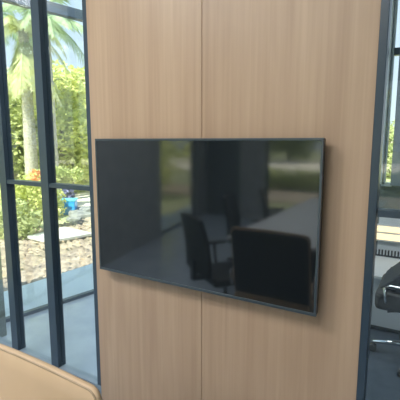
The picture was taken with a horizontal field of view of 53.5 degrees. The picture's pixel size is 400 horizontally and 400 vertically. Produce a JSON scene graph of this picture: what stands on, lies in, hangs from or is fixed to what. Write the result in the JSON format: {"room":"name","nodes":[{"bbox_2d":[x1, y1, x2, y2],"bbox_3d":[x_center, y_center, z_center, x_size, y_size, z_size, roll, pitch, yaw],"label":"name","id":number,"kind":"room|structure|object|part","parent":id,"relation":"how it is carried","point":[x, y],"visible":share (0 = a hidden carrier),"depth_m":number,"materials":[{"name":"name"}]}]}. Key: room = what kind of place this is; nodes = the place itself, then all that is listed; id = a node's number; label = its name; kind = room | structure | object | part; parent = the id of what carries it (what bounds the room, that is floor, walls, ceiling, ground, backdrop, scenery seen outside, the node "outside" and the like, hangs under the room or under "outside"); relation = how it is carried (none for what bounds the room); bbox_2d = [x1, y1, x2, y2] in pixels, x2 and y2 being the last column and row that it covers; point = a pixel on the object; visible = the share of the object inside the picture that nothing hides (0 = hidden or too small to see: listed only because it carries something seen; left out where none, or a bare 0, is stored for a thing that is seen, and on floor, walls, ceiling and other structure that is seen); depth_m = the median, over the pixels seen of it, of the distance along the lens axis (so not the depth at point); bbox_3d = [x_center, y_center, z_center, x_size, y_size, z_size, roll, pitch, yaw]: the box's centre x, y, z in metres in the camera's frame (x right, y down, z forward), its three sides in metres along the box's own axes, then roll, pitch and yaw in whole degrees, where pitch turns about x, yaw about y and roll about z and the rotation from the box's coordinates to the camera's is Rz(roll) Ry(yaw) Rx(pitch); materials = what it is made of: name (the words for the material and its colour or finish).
{"room":"meeting room","nodes":[
{"label":"meeting room","id":0,"kind":"room"},
{"bbox_2d":[3,294,96,375],"bbox_3d":[-0.873,1.619,0.708,7.173,0.150,9.100,5,10,30],"label":"floor","id":1,"kind":"structure","parent":0,"point":[79,314],"depth_m":3.40,"materials":[{"name":"grey concrete"}]},
{"bbox_2d":[0,251,6,336],"bbox_3d":[-1.770,-0.548,3.145,0.250,3.420,0.090,5,10,30],"label":"column","id":2,"kind":"structure","parent":1,"relation":"on","point":[3,332],"depth_m":3.32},
{"bbox_2d":[0,343,101,399],"bbox_3d":[-0.632,0.985,0.975,0.648,1.023,0.601,5,10,30],"label":"leather chair","id":3,"kind":"object","parent":1,"relation":"on","point":[23,376],"visible":1,"depth_m":1.09,"materials":[{"name":"beige leather"}]},
{"bbox_2d":[366,328,399,399],"bbox_3d":[2.114,1.276,2.492,3.900,0.004,2.623,5,10,30],"label":"carpet","id":4,"kind":"object","parent":1,"relation":"on","point":[383,382],"depth_m":2.86,"materials":[{"name":"grey carpet"}]},
{"bbox_2d":[369,262,399,376],"bbox_3d":[1.612,0.710,2.918,0.642,0.996,0.662,5,10,30],"label":"desk chair","id":5,"kind":"object","parent":4,"relation":"on","point":[387,295],"visible":0.98,"depth_m":2.83,"materials":[{"name":"black"}]},
{"bbox_3d":[1.612,0.708,2.923,0.545,0.140,0.500,5,10,30],"label":"seat","id":6,"kind":"part","parent":5,"relation":"part of","materials":[{"name":"black leather"}]},
{"bbox_3d":[1.576,0.417,2.902,0.402,0.412,0.460,5,10,30],"label":"backrest","id":7,"kind":"part","parent":5,"relation":"part of","materials":[{"name":"black"}]},
{"bbox_2d":[370,249,399,333],"bbox_3d":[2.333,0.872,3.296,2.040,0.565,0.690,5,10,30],"label":"radiator","id":8,"kind":"object","parent":4,"relation":"on","point":[380,319],"visible":0.27,"depth_m":3.42,"materials":[{"name":"grey metal"}]},
{"bbox_2d":[375,249,399,258],"bbox_3d":[2.202,0.559,3.708,1.270,0.067,0.025,5,10,30],"label":"grille","id":9,"kind":"object","parent":8,"relation":"attached to","point":[378,255],"depth_m":3.90,"materials":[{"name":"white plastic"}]},
{"bbox_2d":[86,0,380,399],"bbox_3d":[0.044,-0.368,1.931,1.496,3.420,0.100,5,10,30],"label":"wall","id":10,"kind":"structure","parent":0,"point":[158,68],"depth_m":1.83,"materials":[{"name":"brown wood"}]},
{"bbox_2d":[0,0,101,396],"bbox_3d":[-1.288,-0.482,2.696,1.584,3.420,0.065,5,10,30],"label":"window","id":11,"kind":"structure","parent":10,"relation":"in","point":[39,17],"depth_m":2.62,"materials":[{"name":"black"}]},
{"bbox_3d":[-1.288,1.160,2.941,1.584,0.100,0.065,5,10,30],"label":"rail","id":12,"kind":"part","parent":11,"relation":"part of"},
{"bbox_3d":[-0.298,-0.393,2.099,0.735,3.420,0.040,5,10,30],"label":"wood panel","id":13,"kind":"part","parent":10,"relation":"part of","materials":[{"name":"brown wood"}]},
{"bbox_2d":[95,138,325,316],"bbox_3d":[-0.029,0.072,1.940,1.232,0.738,0.069,5,10,30],"label":"television","id":14,"kind":"object","parent":10,"relation":"attached to","point":[235,218],"visible":1,"depth_m":1.83,"materials":[{"name":"black glass"}]},
{"bbox_3d":[0.346,-0.336,1.719,0.758,3.420,0.040,5,10,30],"label":"wood panel","id":15,"kind":"part","parent":10,"relation":"part of","materials":[{"name":"brown wood"}]},
{"bbox_2d":[356,0,399,399],"bbox_3d":[1.888,-0.203,0.822,2.820,3.420,0.069,5,10,30],"label":"window","id":16,"kind":"structure","parent":10,"relation":"in","point":[374,211],"depth_m":1.54,"materials":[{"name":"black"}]},
{"bbox_3d":[0.899,0.691,1.551,0.450,1.237,0.006,5,10,30],"label":"pane","id":17,"kind":"part","parent":16,"relation":"part of","materials":[{"name":"clear glass"}]},
{"bbox_3d":[0.899,-0.964,1.305,0.450,2.056,0.006,5,10,30],"label":"pane","id":18,"kind":"part","parent":16,"relation":"part of","materials":[{"name":"clear glass"}]},
{"bbox_2d":[376,184,399,256],"bbox_3d":[2.187,-0.642,3.777,5.366,3.420,0.120,5,10,30],"label":"wall","id":19,"kind":"structure","parent":0,"point":[389,198],"depth_m":4.00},
{"bbox_2d":[2,0,93,322],"bbox_3d":[-3.014,-0.373,1.968,0.085,3.420,8.506,7,11,41],"label":"window","id":20,"kind":"structure","parent":19,"relation":"in","point":[56,9],"depth_m":3.72,"materials":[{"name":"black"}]},
{"bbox_3d":[-1.064,-1.800,3.951,0.070,0.090,2.669,7,11,41],"label":"head rail","id":21,"kind":"part","parent":20,"relation":"part of","materials":[{"name":"blue"}]},
{"bbox_3d":[-1.082,0.979,4.381,0.050,0.035,2.669,7,11,41],"label":"rail","id":22,"kind":"part","parent":20,"relation":"part of","materials":[{"name":"blue"}]},
{"bbox_3d":[0.870,-0.758,4.554,2.299,3.420,0.120,5,10,30],"label":"wall panel","id":23,"kind":"part","parent":19,"relation":"part of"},
{"bbox_2d":[377,224,399,242],"bbox_3d":[2.540,0.391,3.626,1.850,0.170,0.035,5,10,30],"label":"light bar","id":24,"kind":"object","parent":19,"relation":"attached to","point":[388,233],"visible":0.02,"depth_m":3.99,"materials":[{"name":"beige plastic"}]},
{"bbox_2d":[377,233,399,241],"bbox_3d":[2.533,0.432,3.619,1.810,0.062,0.006,5,10,30],"label":"diffuser","id":25,"kind":"object","parent":24,"relation":"attached to","point":[388,237],"depth_m":3.99,"materials":[{"name":"beige"}]},
{"bbox_2d":[377,226,399,233],"bbox_3d":[2.533,0.353,3.607,1.810,0.058,0.006,5,10,30],"label":"diffuser","id":26,"kind":"object","parent":24,"relation":"attached to","point":[380,229],"depth_m":3.98,"materials":[{"name":"beige plastic"}]},
{"bbox_3d":[3.174,0.696,3.381,3.067,0.890,0.120,5,10,30],"label":"wall panel","id":27,"kind":"part","parent":19,"relation":"part of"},
{"bbox_2d":[380,0,399,186],"bbox_3d":[2.257,-1.211,3.579,1.030,2.236,0.100,5,10,30],"label":"window","id":28,"kind":"structure","parent":19,"relation":"in","point":[393,51],"depth_m":3.83,"materials":[{"name":"black metal"},{"name":"dark grey painted metal"}]},
{"bbox_3d":[1.871,-0.158,3.981,0.091,0.035,0.080,5,10,30],"label":"sill","id":29,"kind":"part","parent":28,"relation":"part of","materials":[{"name":"metal"}]},
{"bbox_3d":[3.174,0.100,3.292,3.067,0.314,0.120,5,10,30],"label":"wall panel","id":30,"kind":"part","parent":19,"relation":"part of","materials":[{"name":"glass"}]},
{"bbox_2d":[390,54,399,185],"bbox_3d":[2.023,-1.242,3.716,0.276,2.216,0.240,5,10,30],"label":"column","id":31,"kind":"structure","parent":19,"relation":"attached to","point":[395,169],"depth_m":3.77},
{"label":"outside","id":32,"kind":"structure","parent":0,"visible":0},
{"bbox_2d":[0,177,390,236],"bbox_3d":[-7.764,-0.621,16.357,150.000,0.001,160.000,5,10,30],"label":"ground","id":33,"kind":"structure","parent":32,"point":[62,217],"depth_m":9.27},
{"bbox_2d":[0,197,41,239],"bbox_3d":[-3.688,0.313,6.962,1.774,0.960,1.053,-2,9,-15],"label":"shrub","id":34,"kind":"object","parent":33,"relation":"on","point":[27,226],"visible":0.48,"depth_m":6.97,"materials":[{"name":"green plant"}]},
{"bbox_2d":[8,88,39,185],"bbox_3d":[-6.801,-2.295,12.132,3.922,4.974,3.894,6,10,34],"label":"leafy tree","id":35,"kind":"object","parent":33,"relation":"on","point":[16,122],"visible":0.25,"depth_m":12.01,"materials":[{"name":"green plant"}]},
{"bbox_2d":[8,76,39,178],"bbox_3d":[-6.704,-2.322,13.844,3.491,4.582,3.314,-2,9,-16],"label":"leafy tree","id":36,"kind":"object","parent":33,"relation":"on","point":[14,104],"visible":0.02,"depth_m":12.98,"materials":[{"name":"green plant"}]},
{"bbox_2d":[0,169,66,231],"bbox_3d":[-3.432,0.027,7.768,1.586,1.301,0.989,-2,9,-15],"label":"shrub","id":37,"kind":"object","parent":33,"relation":"on","point":[35,201],"visible":0.39,"depth_m":7.58,"materials":[{"name":"green plant"}]},
{"bbox_3d":[-3.382,0.179,7.783,0.753,0.964,0.203,-1,8,-4],"label":"stem","id":38,"kind":"part","parent":37,"relation":"part of","materials":[{"name":"green plant"}]},
{"bbox_2d":[0,217,92,290],"bbox_3d":[-2.050,0.771,6.411,3.300,0.080,6.600,5,10,30],"label":"soil bed","id":39,"kind":"object","parent":33,"relation":"on","point":[31,272],"visible":0.15,"depth_m":5.96,"materials":[{"name":"beige gravel"}]},
{"bbox_2d":[0,218,91,290],"bbox_3d":[-2.146,0.721,6.460,2.749,0.070,6.238,5,10,30],"label":"dry leaves","id":40,"kind":"object","parent":39,"relation":"on","point":[68,260],"visible":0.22,"depth_m":6.04,"materials":[{"name":"brown plant"}]},
{"bbox_2d":[27,227,90,242],"bbox_3d":[-2.473,0.680,7.055,0.884,0.160,0.903,5,10,30],"label":"concrete cover","id":41,"kind":"object","parent":39,"relation":"on","point":[65,233],"visible":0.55,"depth_m":7.00,"materials":[{"name":"white concrete"}]},
{"bbox_2d":[34,59,88,192],"bbox_3d":[-4.556,-2.350,13.644,2.851,4.643,3.701,-6,11,-37],"label":"leafy tree","id":42,"kind":"object","parent":33,"relation":"on","point":[72,131],"visible":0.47,"depth_m":12.82,"materials":[{"name":"green plant"}]},
{"bbox_2d":[60,198,77,214],"bbox_3d":[-3.248,0.159,9.814,0.400,0.380,0.320,-1,8,-4],"label":"bin","id":43,"kind":"object","parent":33,"relation":"on","point":[71,204],"visible":0.52,"depth_m":9.68,"materials":[{"name":"plastic"}]},
{"bbox_3d":[-3.248,-0.004,9.789,0.400,0.050,0.320,-1,8,-4],"label":"lid","id":44,"kind":"part","parent":43,"relation":"part of","materials":[{"name":"plastic"}]},
{"bbox_2d":[66,216,80,221],"bbox_3d":[-2.850,0.431,8.974,0.320,0.092,0.240,-2,9,-12],"label":"garden stone","id":45,"kind":"object","parent":33,"relation":"on","point":[68,219],"visible":0.73,"depth_m":8.87,"materials":[{"name":"grey stone"}]},
{"bbox_2d":[68,210,86,216],"bbox_3d":[-2.944,0.320,9.569,0.416,0.138,0.288,-2,9,-12],"label":"garden stone","id":46,"kind":"object","parent":33,"relation":"on","point":[70,211],"visible":0.44,"depth_m":9.46,"materials":[{"name":"grey stone"}]},
{"bbox_2d":[72,66,85,107],"bbox_3d":[-4.847,-3.037,16.650,3.518,5.056,3.576,5,10,30],"label":"leafy tree","id":47,"kind":"object","parent":33,"relation":"on","point":[81,72],"visible":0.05,"depth_m":15.74,"materials":[{"name":"green plant"}]},
{"bbox_2d":[70,212,90,219],"bbox_3d":[-2.645,0.369,9.200,0.672,0.150,0.320,-2,9,-12],"label":"garden stone","id":48,"kind":"object","parent":33,"relation":"on","point":[83,215],"visible":0.33,"depth_m":9.05,"materials":[{"name":"grey stone"}]},
{"bbox_2d":[79,206,90,211],"bbox_3d":[-2.652,0.259,9.829,0.640,0.184,0.320,-2,9,-12],"label":"garden stone","id":49,"kind":"object","parent":33,"relation":"on","point":[88,207],"visible":0.14,"depth_m":9.67,"materials":[{"name":"grey stone"}]},
{"bbox_2d":[386,120,394,178],"bbox_3d":[9.429,-2.451,19.601,3.030,3.171,3.520,5,10,30],"label":"leafy tree","id":50,"kind":"object","parent":33,"relation":"on","point":[390,145],"visible":0.16,"depth_m":19.18,"materials":[{"name":"green plant"}]},
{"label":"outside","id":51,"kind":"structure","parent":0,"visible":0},
{"bbox_2d":[0,190,89,205],"bbox_3d":[-0.748,-0.233,13.576,12.000,0.050,5.200,-2,9,-15],"label":"driveway","id":52,"kind":"structure","parent":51,"point":[83,197],"depth_m":12.15,"materials":[{"name":"grey concrete"}]},
{"bbox_2d":[3,6,23,47],"bbox_3d":[-6.426,-3.129,12.697,2.024,6.038,2.490,5,10,30],"label":"palm tree","id":53,"kind":"object","parent":52,"relation":"on","point":[6,11],"visible":0.12,"depth_m":12.35,"materials":[{"name":"green plant"}]},
{"bbox_2d":[3,15,68,174],"bbox_3d":[-4.867,-2.494,11.163,2.247,5.232,2.330,5,10,30],"label":"palm tree","id":54,"kind":"object","parent":52,"relation":"on","point":[22,72],"visible":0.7,"depth_m":10.82,"materials":[{"name":"green plant"}]},
{"bbox_2d":[2,0,84,192],"bbox_3d":[-4.154,-2.729,11.177,2.657,5.693,2.512,5,10,30],"label":"palm tree","id":55,"kind":"object","parent":52,"relation":"on","point":[55,27],"visible":0.4,"depth_m":10.89,"materials":[{"name":"green plant"}]},
{"bbox_2d":[23,166,84,193],"bbox_3d":[-3.898,-0.365,10.670,1.578,1.195,0.809,-2,9,-15],"label":"shrub","id":56,"kind":"object","parent":52,"relation":"on","point":[70,176],"visible":0.27,"depth_m":10.64,"materials":[{"name":"green plant"}]},
{"bbox_2d":[61,189,76,197],"bbox_3d":[-3.672,-0.050,10.726,0.756,0.643,0.560,5,10,30],"label":"heap","id":57,"kind":"object","parent":52,"relation":"on","point":[67,192],"visible":0.25,"depth_m":10.53,"materials":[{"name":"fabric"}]},
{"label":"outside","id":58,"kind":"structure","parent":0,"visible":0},
{"bbox_2d":[4,263,93,316],"bbox_3d":[-3.442,1.333,2.988,1.625,0.245,17.424,8,11,41],"label":"terrace","id":59,"kind":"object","parent":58,"point":[78,280],"visible":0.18,"depth_m":4.45,"materials":[{"name":"tile"}]}
]}

